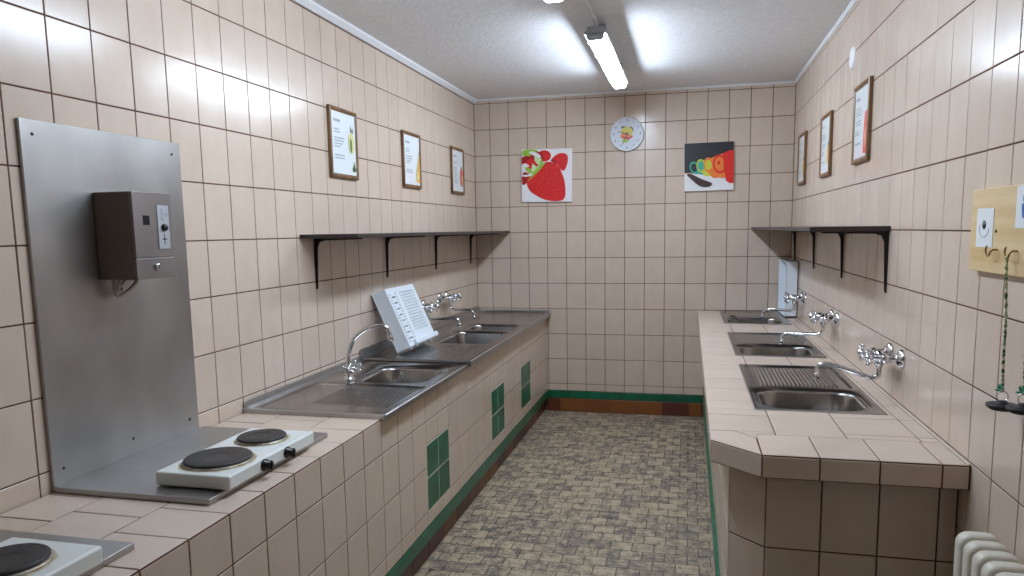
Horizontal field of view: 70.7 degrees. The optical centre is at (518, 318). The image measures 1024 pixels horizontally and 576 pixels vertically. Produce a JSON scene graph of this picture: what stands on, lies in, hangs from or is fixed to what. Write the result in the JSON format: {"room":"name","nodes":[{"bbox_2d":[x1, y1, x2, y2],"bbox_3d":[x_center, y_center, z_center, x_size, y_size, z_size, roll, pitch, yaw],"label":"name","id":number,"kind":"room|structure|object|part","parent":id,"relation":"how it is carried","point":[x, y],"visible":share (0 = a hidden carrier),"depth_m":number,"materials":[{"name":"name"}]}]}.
{"room":"communal kitchen","nodes":[
{"label":"communal kitchen","id":0,"kind":"room"},
{"bbox_2d":[0,0,477,514],"bbox_3d":[-1.219,-0.043,2.266,0.100,2.458,7.330,1,7,13],"label":"wall","id":1,"kind":"structure","parent":0,"point":[243,88],"depth_m":2.77,"materials":[{"name":"brown tile"}]},
{"bbox_2d":[0,529,134,575],"bbox_3d":[-1.152,0.051,1.275,0.485,0.979,0.618,1,7,13],"label":"backsplash","id":2,"kind":"structure","parent":1,"relation":"attached to","point":[112,550],"depth_m":1.58,"materials":[{"name":"silver metal"}]},
{"bbox_2d":[15,117,327,504],"bbox_3d":[-0.953,-0.055,2.117,0.485,0.979,0.618,1,7,13],"label":"backsplash","id":3,"kind":"structure","parent":1,"relation":"attached to","point":[118,379],"depth_m":2.06,"materials":[{"name":"silver metal"}]},
{"bbox_3d":[-1.186,-0.058,2.161,0.010,0.977,0.592,1,7,13],"label":"panel","id":4,"kind":"part","parent":3,"relation":"part of","materials":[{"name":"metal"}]},
{"bbox_2d":[93,191,174,297],"bbox_3d":[-1.117,-0.216,2.119,0.140,0.303,0.155,1,7,13],"label":"meter","id":5,"kind":"object","parent":3,"relation":"attached to","point":[134,234],"visible":1,"depth_m":2.05,"materials":[{"name":"brown metal"}]},
{"bbox_3d":[-1.065,-0.273,2.099,0.011,0.187,0.155,1,7,13],"label":"door","id":6,"kind":"part","parent":5,"relation":"part of","materials":[{"name":"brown metal"}]},
{"bbox_3d":[-1.063,-0.149,2.115,0.012,0.060,0.155,1,7,13],"label":"cash drawer","id":7,"kind":"part","parent":5,"relation":"part of","materials":[{"name":"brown metal"}]},
{"bbox_3d":[-1.050,-0.271,2.136,0.003,0.127,0.047,1,7,13],"label":"coin plate","id":8,"kind":"part","parent":5,"relation":"part of","materials":[{"name":"silver metal"}]},
{"bbox_3d":[-1.045,-0.270,2.136,0.009,0.022,0.022,1,7,13],"label":"selector knob","id":9,"kind":"part","parent":5,"relation":"part of","materials":[{"name":"black plastic"}]},
{"bbox_2d":[326,104,358,179],"bbox_3d":[-0.852,-0.853,3.523,0.017,0.332,0.288,1,7,13],"label":"framed piece","id":10,"kind":"object","parent":1,"relation":"attached to","point":[341,123],"visible":1,"depth_m":3.51,"materials":[{"name":"white paper"}]},
{"bbox_2d":[292,0,476,103],"bbox_3d":[-1.175,-1.246,2.103,0.030,0.032,7.330,1,7,13],"label":"trim","id":11,"kind":"structure","parent":1,"relation":"attached to","point":[310,5],"depth_m":3.84,"materials":[{"name":"white paint"}]},
{"bbox_2d":[300,231,509,288],"bbox_3d":[-0.511,-0.407,4.440,0.274,0.250,2.706,1,7,13],"label":"wall shelf","id":12,"kind":"object","parent":1,"relation":"attached to","point":[318,238],"visible":1,"depth_m":3.57,"materials":[{"name":"metal"}]},
{"bbox_2d":[400,130,421,188],"bbox_3d":[-0.647,-0.962,4.387,0.017,0.330,0.288,1,7,13],"label":"framed piece","id":13,"kind":"object","parent":1,"relation":"attached to","point":[410,142],"visible":1,"depth_m":4.37,"materials":[{"name":"white paper"}]},
{"bbox_2d":[421,300,460,326],"bbox_3d":[-0.494,-0.032,4.534,0.276,0.161,0.218,1,7,13],"label":"tap","id":14,"kind":"object","parent":1,"relation":"attached to","point":[428,307],"visible":0.84,"depth_m":4.53,"materials":[{"name":"silver metal"}]},
{"bbox_2d":[422,303,434,312],"bbox_3d":[-0.563,-0.066,4.546,0.061,0.060,0.188,1,7,13],"label":"tap","id":15,"kind":"object","parent":14,"relation":"on","point":[428,307],"depth_m":4.49,"materials":[{"name":"silver metal"}]},
{"bbox_3d":[-0.540,-0.071,4.486,0.026,0.071,0.070,1,7,13],"label":"cross handle","id":16,"kind":"part","parent":14,"relation":"part of","materials":[{"name":"silver metal"}]},
{"bbox_3d":[-0.471,0.001,4.533,0.229,0.095,0.021,1,7,13],"label":"spout","id":17,"kind":"part","parent":14,"relation":"part of","materials":[{"name":"silver metal"}]},
{"bbox_2d":[438,291,475,318],"bbox_3d":[-0.408,-0.093,4.982,0.236,0.187,0.218,1,7,13],"label":"tap","id":18,"kind":"object","parent":1,"relation":"attached to","point":[448,297],"visible":1,"depth_m":4.96,"materials":[{"name":"silver metal"}]},
{"bbox_2d":[444,294,456,302],"bbox_3d":[-0.458,-0.139,4.988,0.061,0.060,0.188,1,7,13],"label":"tap","id":19,"kind":"object","parent":18,"relation":"on","point":[449,297],"depth_m":4.92,"materials":[{"name":"silver metal"}]},
{"bbox_3d":[-0.435,-0.144,4.928,0.026,0.071,0.070,1,7,13],"label":"cross handle","id":20,"kind":"part","parent":18,"relation":"part of","materials":[{"name":"silver metal"}]},
{"bbox_3d":[-0.385,-0.060,4.981,0.190,0.121,0.021,1,7,13],"label":"spout","id":21,"kind":"part","parent":18,"relation":"part of","materials":[{"name":"silver metal"}]},
{"bbox_2d":[450,146,464,194],"bbox_3d":[-0.442,-1.075,5.254,0.017,0.330,0.288,1,7,13],"label":"framed piece","id":22,"kind":"object","parent":1,"relation":"attached to","point":[457,178],"visible":1,"depth_m":5.24,"materials":[{"name":"white paper"}]},
{"bbox_2d":[414,410,714,575],"bbox_3d":[0.005,1.218,2.136,2.577,0.050,7.530,1,7,13],"label":"floor","id":23,"kind":"structure","parent":0,"point":[580,493],"depth_m":3.78,"materials":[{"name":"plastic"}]},
{"bbox_2d":[0,319,547,575],"bbox_3d":[-0.878,0.802,2.290,0.571,0.765,7.326,1,7,13],"label":"countertop","id":24,"kind":"structure","parent":23,"relation":"on","point":[373,497],"depth_m":2.46,"materials":[{"name":"brown tile"}]},
{"bbox_2d":[0,537,102,575],"bbox_3d":[-0.990,0.498,1.280,0.252,0.055,0.437,1,7,13],"label":"double hotplate","id":25,"kind":"object","parent":24,"relation":"on","point":[18,556],"visible":1,"depth_m":1.41,"materials":[{"name":"white metal"}]},
{"bbox_3d":[-0.980,0.465,1.383,0.155,0.014,0.155,1,7,13],"label":"burner","id":26,"kind":"part","parent":25,"relation":"part of","materials":[{"name":"metal"}]},
{"bbox_2d":[54,426,327,504],"bbox_3d":[-0.941,0.423,2.175,0.475,0.015,0.618,1,7,13],"label":"tray","id":27,"kind":"object","parent":24,"relation":"on","point":[131,474],"depth_m":2.04,"materials":[{"name":"metal"}]},
{"bbox_2d":[156,428,313,489],"bbox_3d":[-0.794,0.394,2.102,0.252,0.055,0.437,1,7,13],"label":"double hotplate","id":28,"kind":"object","parent":24,"relation":"on","point":[231,462],"visible":1,"depth_m":2.00,"materials":[{"name":"white metal"}]},
{"bbox_3d":[-0.832,0.386,2.002,0.191,0.014,0.191,1,7,13],"label":"burner","id":29,"kind":"part","parent":28,"relation":"part of","materials":[{"name":"metal"}]},
{"bbox_3d":[-0.784,0.360,2.206,0.155,0.014,0.155,1,7,13],"label":"burner","id":30,"kind":"part","parent":28,"relation":"part of","materials":[{"name":"metal"}]},
{"bbox_3d":[-0.699,0.409,2.019,0.027,0.035,0.035,1,7,13],"label":"knob","id":31,"kind":"part","parent":28,"relation":"part of","materials":[{"name":"black plastic"}]},
{"bbox_3d":[-0.672,0.395,2.132,0.027,0.035,0.035,1,7,13],"label":"knob","id":32,"kind":"part","parent":28,"relation":"part of","materials":[{"name":"black plastic"}]},
{"bbox_2d":[243,356,467,420],"bbox_3d":[-0.651,0.364,3.195,0.585,0.209,1.012,1,7,13],"label":"sink","id":33,"kind":"object","parent":24,"relation":"in","point":[382,389],"visible":0.98,"depth_m":3.04,"materials":[{"name":"metal"}]},
{"bbox_2d":[341,323,393,379],"bbox_3d":[-0.679,0.149,3.240,0.240,0.262,0.127,1,7,13],"label":"mixer tap","id":34,"kind":"object","parent":24,"relation":"on","point":[349,369],"visible":1,"depth_m":3.25,"materials":[{"name":"silver metal"}]},
{"bbox_3d":[-0.761,0.227,3.220,0.055,0.056,0.030,-3,7,-18],"label":"handle","id":35,"kind":"part","parent":34,"relation":"part of","materials":[{"name":"silver metal"}]},
{"bbox_2d":[343,363,356,379],"bbox_3d":[-0.768,0.238,3.272,0.054,0.079,0.083,1,7,13],"label":"tap","id":36,"kind":"object","parent":34,"relation":"on","point":[349,369],"depth_m":3.25,"materials":[{"name":"silver metal"}]},
{"bbox_3d":[-0.739,0.215,3.311,0.057,0.058,0.030,2,7,19],"label":"handle","id":37,"kind":"part","parent":34,"relation":"part of","materials":[{"name":"silver metal"}]},
{"bbox_3d":[-0.670,0.116,3.245,0.225,0.199,0.027,0,7,8],"label":"spout","id":38,"kind":"part","parent":34,"relation":"part of","materials":[{"name":"silver metal"}]},
{"bbox_3d":[-0.361,0.674,3.268,0.004,0.298,0.298,1,7,13],"label":"inset panel","id":39,"kind":"part","parent":24,"relation":"part of","materials":[{"name":"green tile"}]},
{"bbox_2d":[360,306,550,366],"bbox_3d":[-0.281,0.152,4.728,0.599,0.245,2.169,1,7,13],"label":"sink","id":40,"kind":"object","parent":24,"relation":"in","point":[476,339],"visible":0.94,"depth_m":4.61,"materials":[{"name":"metal"}]},
{"bbox_2d":[372,284,438,352],"bbox_3d":[-0.625,-0.011,4.049,0.227,0.343,0.414,1,7,13],"label":"dish rack","id":41,"kind":"object","parent":40,"relation":"on","point":[424,331],"visible":1,"depth_m":3.93,"materials":[{"name":"white plastic"}]},
{"bbox_3d":[-0.121,0.546,4.282,0.004,0.298,0.298,1,7,13],"label":"inset panel","id":42,"kind":"part","parent":24,"relation":"part of","materials":[{"name":"green tile"}]},
{"bbox_3d":[0.051,0.454,5.006,0.004,0.298,0.298,1,7,13],"label":"inset panel","id":43,"kind":"part","parent":24,"relation":"part of","materials":[{"name":"green tile"}]},
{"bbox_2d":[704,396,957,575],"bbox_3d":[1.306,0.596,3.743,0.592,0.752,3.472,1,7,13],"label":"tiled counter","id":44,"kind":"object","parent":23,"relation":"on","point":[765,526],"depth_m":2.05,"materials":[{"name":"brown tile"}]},
{"bbox_2d":[697,311,970,575],"bbox_3d":[1.269,0.566,3.710,0.652,0.822,3.548,1,7,13],"label":"countertop","id":45,"kind":"structure","parent":23,"relation":"on","point":[792,493],"depth_m":2.07,"materials":[{"name":"brown tile"}]},
{"bbox_2d":[719,310,791,324],"bbox_3d":[1.625,0.071,5.010,0.421,0.178,0.748,1,7,13],"label":"sink","id":46,"kind":"object","parent":45,"relation":"in","point":[743,317],"visible":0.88,"depth_m":4.98,"materials":[{"name":"metal"}]},
{"bbox_2d":[727,332,826,357],"bbox_3d":[1.355,0.216,3.869,0.421,0.178,0.806,1,7,13],"label":"sink","id":47,"kind":"object","parent":45,"relation":"in","point":[743,343],"visible":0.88,"depth_m":3.81,"materials":[{"name":"metal"}]},
{"bbox_2d":[778,259,797,316],"bbox_3d":[1.900,-0.220,5.071,0.097,0.387,0.399,1,7,13],"label":"dish rack","id":48,"kind":"object","parent":45,"relation":"on","point":[788,268],"visible":0.75,"depth_m":4.90,"materials":[{"name":"white plastic"}]},
{"bbox_2d":[739,364,887,414],"bbox_3d":[1.112,0.346,2.845,0.421,0.178,0.846,1,7,13],"label":"sink","id":49,"kind":"object","parent":45,"relation":"in","point":[769,387],"visible":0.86,"depth_m":2.77,"materials":[{"name":"metal"}]},
{"bbox_2d":[953,531,1023,575],"bbox_3d":[0.996,0.902,1.374,0.106,0.734,0.729,1,7,13],"label":"radiator","id":50,"kind":"object","parent":23,"relation":"on","point":[975,553],"visible":1,"depth_m":1.60,"materials":[{"name":"white metal"}]},
{"bbox_2d":[312,0,851,98],"bbox_3d":[-0.033,-1.271,1.829,2.577,0.050,7.530,1,7,13],"label":"ceiling","id":51,"kind":"structure","parent":0,"point":[486,49],"depth_m":3.87,"materials":[{"name":"paint"}]},
{"bbox_2d":[544,0,563,3],"bbox_3d":[0.001,-1.242,2.273,0.112,0.115,1.255,1,7,13],"label":"ceiling lamp","id":52,"kind":"object","parent":51,"relation":"attached to","point":[546,1],"visible":1,"depth_m":2.87,"materials":[{"name":"grey plastic"}]},
{"bbox_2d":[545,0,561,2],"bbox_3d":[0.001,-1.199,2.278,0.082,0.027,1.231,1,7,13],"label":"diffuser","id":53,"kind":"object","parent":52,"relation":"attached to","point":[547,1],"depth_m":2.87,"materials":[{"name":"white plastic"}]},
{"bbox_2d":[581,0,598,25],"bbox_3d":[0.303,-1.399,3.245,0.024,0.052,0.810,1,7,13],"label":"duct","id":54,"kind":"object","parent":51,"relation":"attached to","point":[585,3],"visible":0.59,"depth_m":3.36,"materials":[{"name":"white paint"}]},
{"bbox_2d":[584,24,627,88],"bbox_3d":[0.511,-1.470,4.060,0.112,0.115,1.265,1,7,13],"label":"ceiling lamp","id":55,"kind":"object","parent":51,"relation":"attached to","point":[597,37],"visible":1,"depth_m":3.79,"materials":[{"name":"grey plastic"}]},
{"bbox_2d":[589,35,625,88],"bbox_3d":[0.511,-1.427,4.065,0.082,0.027,1.241,1,7,13],"label":"diffuser","id":56,"kind":"object","parent":55,"relation":"attached to","point":[601,45],"depth_m":3.90,"materials":[{"name":"white plastic"}]},
{"bbox_2d":[473,83,795,416],"bbox_3d":[0.835,-0.481,5.570,2.577,2.458,0.100,1,7,13],"label":"wall","id":57,"kind":"structure","parent":0,"point":[624,270],"depth_m":5.50,"materials":[{"name":"brown tile"}]},
{"bbox_2d":[522,148,571,201],"bbox_3d":[0.219,-1.106,5.575,0.395,0.402,0.021,1,7,13],"label":"print","id":58,"kind":"object","parent":57,"relation":"attached to","point":[546,173],"visible":1,"depth_m":5.57,"materials":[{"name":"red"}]},
{"bbox_2d":[548,397,701,416],"bbox_3d":[0.821,0.692,5.668,1.194,0.107,0.006,1,7,13],"label":"baseboard","id":59,"kind":"structure","parent":57,"relation":"attached to","point":[554,404],"depth_m":5.66,"materials":[{"name":"brown tile"}]},
{"bbox_2d":[548,390,701,402],"bbox_3d":[0.820,0.608,5.657,1.194,0.058,0.006,1,7,13],"label":"trim","id":60,"kind":"structure","parent":57,"relation":"attached to","point":[551,393],"depth_m":5.65,"materials":[{"name":"green tile"}]},
{"bbox_2d":[610,117,643,150],"bbox_3d":[0.811,-1.380,5.396,0.252,0.252,0.024,1,7,13],"label":"wall clock","id":61,"kind":"object","parent":57,"relation":"attached to","point":[627,133],"visible":1,"depth_m":5.39,"materials":[{"name":"white paint"}]},
{"bbox_2d":[477,81,794,101],"bbox_3d":[0.804,-1.687,5.366,2.377,0.014,0.014,1,7,13],"label":"trim","id":62,"kind":"structure","parent":57,"relation":"attached to","point":[783,82],"depth_m":5.34,"materials":[{"name":"white paint"}]},
{"bbox_2d":[684,141,733,191],"bbox_3d":[1.395,-1.115,5.292,0.350,0.348,0.027,0,7,13],"label":"print","id":63,"kind":"object","parent":57,"relation":"attached to","point":[708,166],"visible":1,"depth_m":5.29,"materials":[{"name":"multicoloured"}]},
{"bbox_2d":[791,0,1023,564],"bbox_3d":[1.191,-0.010,1.700,0.100,2.458,7.330,1,7,13],"label":"wall","id":64,"kind":"structure","parent":0,"point":[948,103],"depth_m":2.23,"materials":[{"name":"brown tile"}]},
{"bbox_2d":[760,291,805,317],"bbox_3d":[1.714,-0.082,4.684,0.250,0.187,0.230,1,7,13],"label":"tap","id":65,"kind":"object","parent":64,"relation":"attached to","point":[802,297],"visible":1,"depth_m":4.67,"materials":[{"name":"silver metal"}]},
{"bbox_3d":[1.708,-0.056,4.747,0.234,0.121,0.033,6,10,43],"label":"spout","id":66,"kind":"part","parent":65,"relation":"part of","materials":[{"name":"silver metal"}]},
{"bbox_3d":[1.721,-0.131,4.616,0.026,0.071,0.070,1,7,13],"label":"cross handle","id":67,"kind":"part","parent":65,"relation":"part of","materials":[{"name":"silver metal"}]},
{"bbox_2d":[789,294,798,303],"bbox_3d":[1.768,-0.125,4.660,0.061,0.060,0.188,1,7,13],"label":"tap","id":68,"kind":"object","parent":65,"relation":"on","point":[794,298],"depth_m":4.60,"materials":[{"name":"silver metal"}]},
{"bbox_2d":[797,131,807,185],"bbox_3d":[1.857,-1.045,4.729,0.017,0.330,0.290,1,7,13],"label":"framed piece","id":69,"kind":"object","parent":64,"relation":"attached to","point":[802,139],"visible":1,"depth_m":4.70,"materials":[{"name":"white paper"}]},
{"bbox_2d":[779,309,838,343],"bbox_3d":[1.474,0.049,3.680,0.254,0.187,0.218,1,7,13],"label":"tap","id":70,"kind":"object","parent":64,"relation":"attached to","point":[823,318],"visible":1,"depth_m":3.66,"materials":[{"name":"silver metal"}]},
{"bbox_3d":[1.461,0.077,3.723,0.218,0.121,0.025,3,8,32],"label":"spout","id":71,"kind":"part","parent":70,"relation":"part of","materials":[{"name":"silver metal"}]},
{"bbox_3d":[1.509,-0.015,3.717,0.026,0.071,0.070,1,7,13],"label":"cross handle","id":72,"kind":"part","parent":70,"relation":"part of","materials":[{"name":"silver metal"}]},
{"bbox_3d":[1.485,-0.002,3.617,0.026,0.071,0.070,1,7,13],"label":"cross handle","id":73,"kind":"part","parent":70,"relation":"part of","materials":[{"name":"silver metal"}]},
{"bbox_2d":[817,312,829,325],"bbox_3d":[1.532,0.004,3.661,0.061,0.060,0.188,1,7,13],"label":"tap","id":74,"kind":"object","parent":70,"relation":"on","point":[823,318],"depth_m":3.61,"materials":[{"name":"silver metal"}]},
{"bbox_2d":[751,226,889,292],"bbox_3d":[1.538,-0.382,3.984,0.279,0.250,2.656,1,7,13],"label":"wall shelf","id":75,"kind":"object","parent":64,"relation":"attached to","point":[883,231],"visible":0.98,"depth_m":2.71,"materials":[{"name":"metal"}]},
{"bbox_2d":[794,0,857,83],"bbox_3d":[1.118,-1.222,1.563,0.014,0.016,7.330,1,7,13],"label":"trim","id":76,"kind":"structure","parent":64,"relation":"attached to","point":[853,2],"depth_m":3.88,"materials":[{"name":"white paint"}]},
{"bbox_2d":[819,110,833,177],"bbox_3d":[1.660,-0.936,3.901,0.017,0.330,0.288,1,7,13],"label":"framed piece","id":77,"kind":"object","parent":64,"relation":"attached to","point":[826,128],"visible":1,"depth_m":3.88,"materials":[{"name":"white paper"}]},
{"bbox_2d":[849,46,855,69],"bbox_3d":[1.531,-1.198,3.317,0.010,0.104,0.104,1,7,13],"label":"junction cover","id":78,"kind":"object","parent":64,"relation":"attached to","point":[852,52],"visible":1,"depth_m":3.30,"materials":[{"name":"white paint"}]},
{"bbox_2d":[813,343,904,379],"bbox_3d":[1.211,0.160,2.596,0.268,0.135,0.218,1,7,13],"label":"tap","id":79,"kind":"object","parent":64,"relation":"attached to","point":[881,357],"visible":1,"depth_m":2.58,"materials":[{"name":"silver metal"}]},
{"bbox_3d":[1.192,0.190,2.620,0.224,0.069,0.022,2,8,23],"label":"spout","id":80,"kind":"part","parent":79,"relation":"part of","materials":[{"name":"silver metal"}]},
{"bbox_3d":[1.253,0.123,2.636,0.026,0.071,0.070,1,7,13],"label":"cross handle","id":81,"kind":"part","parent":79,"relation":"part of","materials":[{"name":"silver metal"}]},
{"bbox_3d":[1.229,0.135,2.535,0.026,0.071,0.070,1,7,13],"label":"cross handle","id":82,"kind":"part","parent":79,"relation":"part of","materials":[{"name":"silver metal"}]},
{"bbox_2d":[871,347,890,366],"bbox_3d":[1.276,0.141,2.579,0.061,0.060,0.188,1,7,13],"label":"tap","id":83,"kind":"object","parent":79,"relation":"on","point":[880,356],"depth_m":2.52,"materials":[{"name":"silver metal"}]},
{"bbox_2d":[851,75,873,164],"bbox_3d":[1.469,-0.840,3.092,0.017,0.334,0.288,1,7,13],"label":"framed piece","id":84,"kind":"object","parent":64,"relation":"attached to","point":[863,93],"visible":1,"depth_m":3.07,"materials":[{"name":"brown wood"}]},
{"bbox_2d":[969,184,1023,277],"bbox_3d":[1.083,-0.187,1.531,0.037,0.201,0.658,1,7,13],"label":"board","id":85,"kind":"object","parent":64,"relation":"attached to","point":[997,222],"visible":1,"depth_m":1.68,"materials":[{"name":"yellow wood"}]},
{"bbox_2d":[985,256,1013,411],"bbox_3d":[1.063,0.032,1.581,0.062,0.334,0.088,1,7,13],"label":"plug","id":86,"kind":"object","parent":85,"relation":"hanging from","point":[999,405],"visible":0.98,"depth_m":1.59,"materials":[{"name":"black rubber"},{"name":"green painted metal"}]},
{"bbox_3d":[1.072,0.010,1.591,0.008,0.293,0.059,2,8,25],"label":"cord","id":87,"kind":"part","parent":86,"relation":"part of","materials":[{"name":"black plastic"}]},
{"bbox_2d":[1005,363,1023,414],"bbox_3d":[1.043,0.037,1.471,0.076,0.316,0.062,-5,8,-29],"label":"plug","id":88,"kind":"object","parent":85,"relation":"hanging from","point":[1018,409],"visible":1,"depth_m":1.48,"materials":[{"name":"black rubber"}]}
]}

